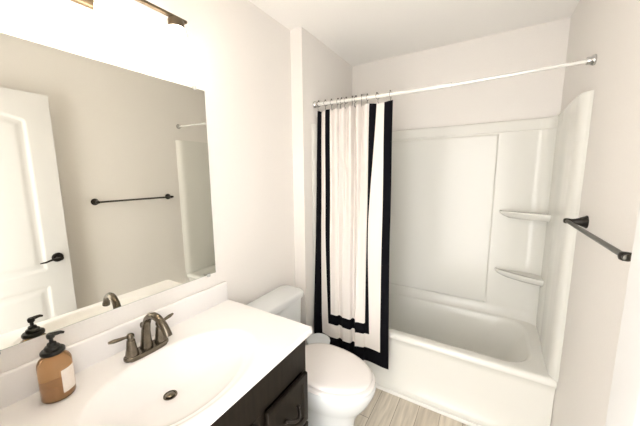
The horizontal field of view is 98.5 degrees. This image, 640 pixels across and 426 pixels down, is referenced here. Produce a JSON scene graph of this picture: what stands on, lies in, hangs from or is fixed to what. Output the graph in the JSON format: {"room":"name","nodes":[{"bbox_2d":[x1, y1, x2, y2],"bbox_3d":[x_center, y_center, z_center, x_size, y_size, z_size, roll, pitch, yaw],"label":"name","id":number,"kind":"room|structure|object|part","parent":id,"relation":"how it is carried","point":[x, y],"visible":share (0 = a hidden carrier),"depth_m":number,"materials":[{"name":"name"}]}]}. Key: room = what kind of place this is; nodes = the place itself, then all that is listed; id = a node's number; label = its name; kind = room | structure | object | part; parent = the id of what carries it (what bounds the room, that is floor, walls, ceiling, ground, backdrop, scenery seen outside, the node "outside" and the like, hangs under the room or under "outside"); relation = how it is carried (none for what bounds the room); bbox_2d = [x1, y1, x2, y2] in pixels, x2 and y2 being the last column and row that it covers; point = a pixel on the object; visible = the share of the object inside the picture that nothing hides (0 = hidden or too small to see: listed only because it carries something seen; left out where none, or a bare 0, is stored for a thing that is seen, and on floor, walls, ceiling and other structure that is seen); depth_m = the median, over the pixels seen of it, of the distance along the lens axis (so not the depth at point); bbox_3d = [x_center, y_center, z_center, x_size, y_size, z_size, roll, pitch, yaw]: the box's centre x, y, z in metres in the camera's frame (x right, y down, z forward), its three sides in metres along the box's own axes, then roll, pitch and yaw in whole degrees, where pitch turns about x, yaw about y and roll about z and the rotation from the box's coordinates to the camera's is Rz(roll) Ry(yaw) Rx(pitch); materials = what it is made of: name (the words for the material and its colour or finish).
{"room":"bathroom","nodes":[
{"label":"bathroom","id":0,"kind":"room"},
{"bbox_2d":[0,0,294,373],"bbox_3d":[-0.679,0.098,1.311,0.120,2.440,1.694,4,9,31],"label":"wall","id":1,"kind":"structure","parent":0,"point":[240,55],"depth_m":1.45,"materials":[{"name":"beige paint"}]},
{"bbox_2d":[2,0,190,62],"bbox_3d":[-0.706,-0.696,0.891,0.158,0.231,0.547,4,9,31],"label":"vanity light","id":2,"kind":"object","parent":1,"relation":"attached to","point":[108,22],"visible":1,"depth_m":0.92,"materials":[{"name":"white glass"}]},
{"bbox_3d":[-0.794,-0.605,0.687,0.087,0.110,0.087,4,9,31],"label":"lamp shade","id":3,"kind":"part","parent":2,"relation":"part of","materials":[{"name":"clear glass"}]},
{"bbox_3d":[-0.766,-0.750,0.920,0.020,0.130,0.140,4,9,31],"label":"plate","id":4,"kind":"part","parent":2,"relation":"part of","materials":[{"name":"brown metal"}]},
{"bbox_3d":[-0.676,-0.634,0.881,0.087,0.110,0.087,4,9,31],"label":"lamp shade","id":5,"kind":"part","parent":2,"relation":"part of","materials":[{"name":"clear glass"}]},
{"bbox_3d":[-0.557,-0.662,1.076,0.087,0.110,0.087,4,9,31],"label":"lamp shade","id":6,"kind":"part","parent":2,"relation":"part of","materials":[{"name":"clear glass"}]},
{"bbox_2d":[0,32,215,353],"bbox_3d":[-0.758,-0.086,1.028,0.009,0.919,0.818,4,9,31],"label":"wall mirror","id":7,"kind":"object","parent":1,"relation":"attached to","point":[105,190],"visible":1,"depth_m":0.96,"materials":[{"name":"clear glass"}]},
{"bbox_2d":[0,281,227,409],"bbox_3d":[-0.745,0.478,1.111,0.020,0.104,0.917,4,9,31],"label":"backsplash","id":8,"kind":"structure","parent":1,"relation":"attached to","point":[20,382],"depth_m":1.01,"materials":[{"name":"white stone"}]},
{"bbox_2d":[290,27,352,344],"bbox_3d":[0.034,-0.059,2.389,0.213,2.440,0.908,4,9,31],"label":"wall","id":9,"kind":"structure","parent":0,"point":[317,72],"depth_m":1.97,"materials":[{"name":"beige paint"}]},
{"bbox_2d":[354,388,467,425],"bbox_3d":[0.232,1.347,1.354,1.859,0.060,2.802,4,9,31],"label":"floor","id":10,"kind":"structure","parent":0,"point":[385,409],"depth_m":1.72,"materials":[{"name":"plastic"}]},
{"bbox_2d":[210,340,307,425],"bbox_3d":[-0.498,0.968,1.018,0.596,0.795,0.881,4,9,31],"label":"vanity cabinet","id":11,"kind":"object","parent":10,"relation":"on","point":[280,398],"visible":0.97,"depth_m":1.06,"materials":[{"name":"brown wood"}]},
{"bbox_2d":[0,281,311,425],"bbox_3d":[-0.512,0.561,0.980,0.563,0.237,0.917,4,9,31],"label":"countertop","id":12,"kind":"structure","parent":11,"relation":"on","point":[218,347],"depth_m":0.99,"materials":[{"name":"white stone"}]},
{"bbox_2d":[36,330,75,403],"bbox_3d":[-0.806,0.461,0.838,0.081,0.206,0.080,4,9,31],"label":"soap dispenser","id":13,"kind":"object","parent":12,"relation":"on","point":[55,373],"visible":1,"depth_m":0.82,"materials":[{"name":"orange glass"}]},
{"bbox_2d":[108,312,173,362],"bbox_3d":[-0.613,0.450,1.018,0.181,0.173,0.236,4,9,31],"label":"bathroom faucet","id":14,"kind":"object","parent":12,"relation":"on","point":[133,353],"visible":1,"depth_m":1.02,"materials":[{"name":"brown metal"}]},
{"bbox_3d":[-0.712,0.450,0.979,0.018,0.016,0.067,6,10,37],"label":"lever","id":15,"kind":"part","parent":14,"relation":"part of","materials":[{"name":"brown metal"}]},
{"bbox_3d":[-0.692,0.482,1.010,0.044,0.087,0.044,4,9,31],"label":"handle","id":16,"kind":"part","parent":14,"relation":"part of","materials":[{"name":"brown metal"}]},
{"bbox_3d":[-0.665,0.523,1.061,0.056,0.017,0.160,4,9,31],"label":"plate","id":17,"kind":"part","parent":14,"relation":"part of","materials":[{"name":"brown metal"}]},
{"bbox_3d":[-0.611,0.443,1.016,0.177,0.159,0.045,4,9,31],"label":"spout","id":18,"kind":"part","parent":14,"relation":"part of","materials":[{"name":"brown metal"}]},
{"bbox_3d":[-0.638,0.469,1.098,0.044,0.087,0.044,4,9,31],"label":"handle","id":19,"kind":"part","parent":14,"relation":"part of","materials":[{"name":"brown metal"}]},
{"bbox_3d":[-0.628,0.429,1.124,0.018,0.016,0.067,3,9,21],"label":"lever","id":20,"kind":"part","parent":14,"relation":"part of","materials":[{"name":"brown metal"}]},
{"bbox_3d":[-0.127,0.829,1.124,0.019,0.236,0.257,4,9,31],"label":"drawer","id":21,"kind":"part","parent":11,"relation":"part of","materials":[{"name":"brown wood"}]},
{"bbox_3d":[-0.101,0.830,1.123,0.042,0.032,0.102,4,9,31],"label":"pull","id":22,"kind":"part","parent":11,"relation":"part of","materials":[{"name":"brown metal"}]},
{"bbox_2d":[246,285,375,425],"bbox_3d":[-0.037,0.908,1.617,0.746,0.740,0.411,4,9,31],"label":"toilet","id":23,"kind":"object","parent":10,"relation":"on","point":[341,385],"visible":0.43,"depth_m":1.49,"materials":[{"name":"white ceramic"}]},
{"bbox_3d":[-0.277,0.544,1.710,0.192,0.041,0.411,4,9,31],"label":"tank lid","id":24,"kind":"part","parent":23,"relation":"part of","materials":[{"name":"white ceramic"}]},
{"bbox_3d":[-0.280,0.719,1.738,0.169,0.313,0.391,4,9,31],"label":"tank","id":25,"kind":"part","parent":23,"relation":"part of","materials":[{"name":"white ceramic"}]},
{"bbox_3d":[0.055,0.863,1.553,0.488,0.021,0.354,4,9,31],"label":"lid","id":26,"kind":"part","parent":23,"relation":"part of","materials":[{"name":"white plastic"}]},
{"bbox_3d":[0.059,0.887,1.554,0.510,0.019,0.376,4,9,31],"label":"seat","id":27,"kind":"part","parent":23,"relation":"part of","materials":[{"name":"white plastic"}]},
{"bbox_3d":[0.034,1.088,1.599,0.583,0.388,0.384,4,9,31],"label":"bowl","id":28,"kind":"part","parent":23,"relation":"part of","materials":[{"name":"white ceramic"}]},
{"bbox_2d":[306,333,329,343],"bbox_3d":[-0.011,1.054,1.927,0.166,0.363,0.166,4,9,31],"label":"waste bin","id":29,"kind":"object","parent":10,"relation":"on","point":[317,337],"visible":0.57,"depth_m":1.91,"materials":[{"name":"white plastic"}]},
{"bbox_2d":[364,292,556,425],"bbox_3d":[0.754,0.988,2.087,1.462,0.440,0.683,4,9,31],"label":"bathtub","id":30,"kind":"object","parent":10,"relation":"on","point":[469,367],"visible":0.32,"depth_m":1.75,"materials":[{"name":"white plastic"}]},
{"bbox_3d":[0.585,1.234,1.831,1.448,0.026,0.014,4,9,31],"label":"trim","id":31,"kind":"part","parent":30,"relation":"part of","materials":[{"name":"white"}]},
{"bbox_2d":[311,90,593,381],"bbox_3d":[0.748,0.070,1.960,1.464,1.408,0.686,4,9,31],"label":"tub surround","id":32,"kind":"object","parent":30,"relation":"on","point":[478,211],"visible":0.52,"depth_m":2.01,"materials":[{"name":"white plastic"}]},
{"bbox_3d":[0.121,0.025,2.319,0.016,1.408,0.657,4,9,31],"label":"panel","id":33,"kind":"part","parent":32,"relation":"part of","materials":[{"name":"white plastic"}]},
{"bbox_3d":[0.892,0.036,2.196,1.442,1.408,0.129,4,9,31],"label":"panel","id":34,"kind":"part","parent":32,"relation":"part of","materials":[{"name":"white plastic"}]},
{"bbox_2d":[494,267,543,286],"bbox_3d":[1.377,0.446,1.920,0.275,0.049,0.172,4,9,31],"label":"shelf","id":35,"kind":"object","parent":32,"relation":"attached to","point":[528,276],"depth_m":1.92,"materials":[{"name":"white plastic"}]},
{"bbox_2d":[499,210,550,221],"bbox_3d":[1.374,0.021,1.861,0.275,0.049,0.172,4,9,31],"label":"shelf","id":36,"kind":"object","parent":32,"relation":"attached to","point":[516,215],"depth_m":1.86,"materials":[{"name":"white plastic"}]},
{"bbox_3d":[1.353,0.119,1.580,0.033,1.408,0.657,4,9,31],"label":"panel","id":37,"kind":"part","parent":32,"relation":"part of","materials":[{"name":"white plastic"}]},
{"bbox_2d":[248,0,579,65],"bbox_3d":[0.260,-1.140,1.082,1.859,0.060,2.622,4,9,31],"label":"ceiling","id":38,"kind":"structure","parent":0,"point":[360,32],"depth_m":1.71,"materials":[{"name":"white paint"}]},
{"bbox_2d":[352,17,570,130],"bbox_3d":[0.956,-0.052,2.292,1.466,2.440,0.120,4,9,31],"label":"wall","id":39,"kind":"structure","parent":0,"point":[534,95],"depth_m":1.99,"materials":[{"name":"beige paint"}]},
{"bbox_2d":[551,0,639,425],"bbox_3d":[0.993,0.152,0.834,0.120,2.440,2.602,4,9,31],"label":"wall","id":40,"kind":"structure","parent":0,"point":[608,29],"depth_m":1.03,"materials":[{"name":"beige paint"}]},
{"bbox_2d":[313,54,596,107],"bbox_3d":[0.586,-0.723,1.589,1.465,0.048,0.047,4,9,31],"label":"shower rod","id":41,"kind":"object","parent":40,"relation":"attached to","point":[591,60],"visible":1,"depth_m":1.50,"materials":[{"name":"white metal"}]},
{"label":"curtain hook","id":42,"kind":"object","parent":41,"relation":"hanging from","visible":0},
{"bbox_2d":[314,100,392,369],"bbox_3d":[0.221,0.156,1.892,0.586,1.726,0.135,4,9,31],"label":"shower curtain","id":43,"kind":"object","parent":42,"relation":"hanging from","point":[354,144],"visible":0.98,"depth_m":1.87,"materials":[{"name":"white fabric"}]},
{"bbox_2d":[563,216,631,261],"bbox_3d":[0.942,0.073,0.932,0.078,0.055,0.660,4,9,31],"label":"towel bar","id":44,"kind":"object","parent":40,"relation":"attached to","point":[582,221],"visible":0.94,"depth_m":0.89,"materials":[{"name":"black metal"}]},
{"bbox_3d":[1.099,0.036,1.188,0.078,0.055,0.055,4,9,31],"label":"post","id":45,"kind":"part","parent":44,"relation":"part of","materials":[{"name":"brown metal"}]},
{"bbox_3d":[0.785,0.110,0.676,0.078,0.055,0.055,4,9,31],"label":"post","id":46,"kind":"part","parent":44,"relation":"part of","materials":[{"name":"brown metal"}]},
{"bbox_3d":[-0.367,0.250,0.213,1.559,2.440,0.120,4,9,31],"label":"wall","id":47,"kind":"structure","parent":0,"visible":0},
{"bbox_2d":[605,204,639,425],"bbox_3d":[0.385,0.433,0.268,0.107,2.025,0.708,4,9,31],"label":"door","id":48,"kind":"structure","parent":47,"relation":"in","point":[624,400],"depth_m":0.49,"materials":[{"name":"white paint"}]}
]}

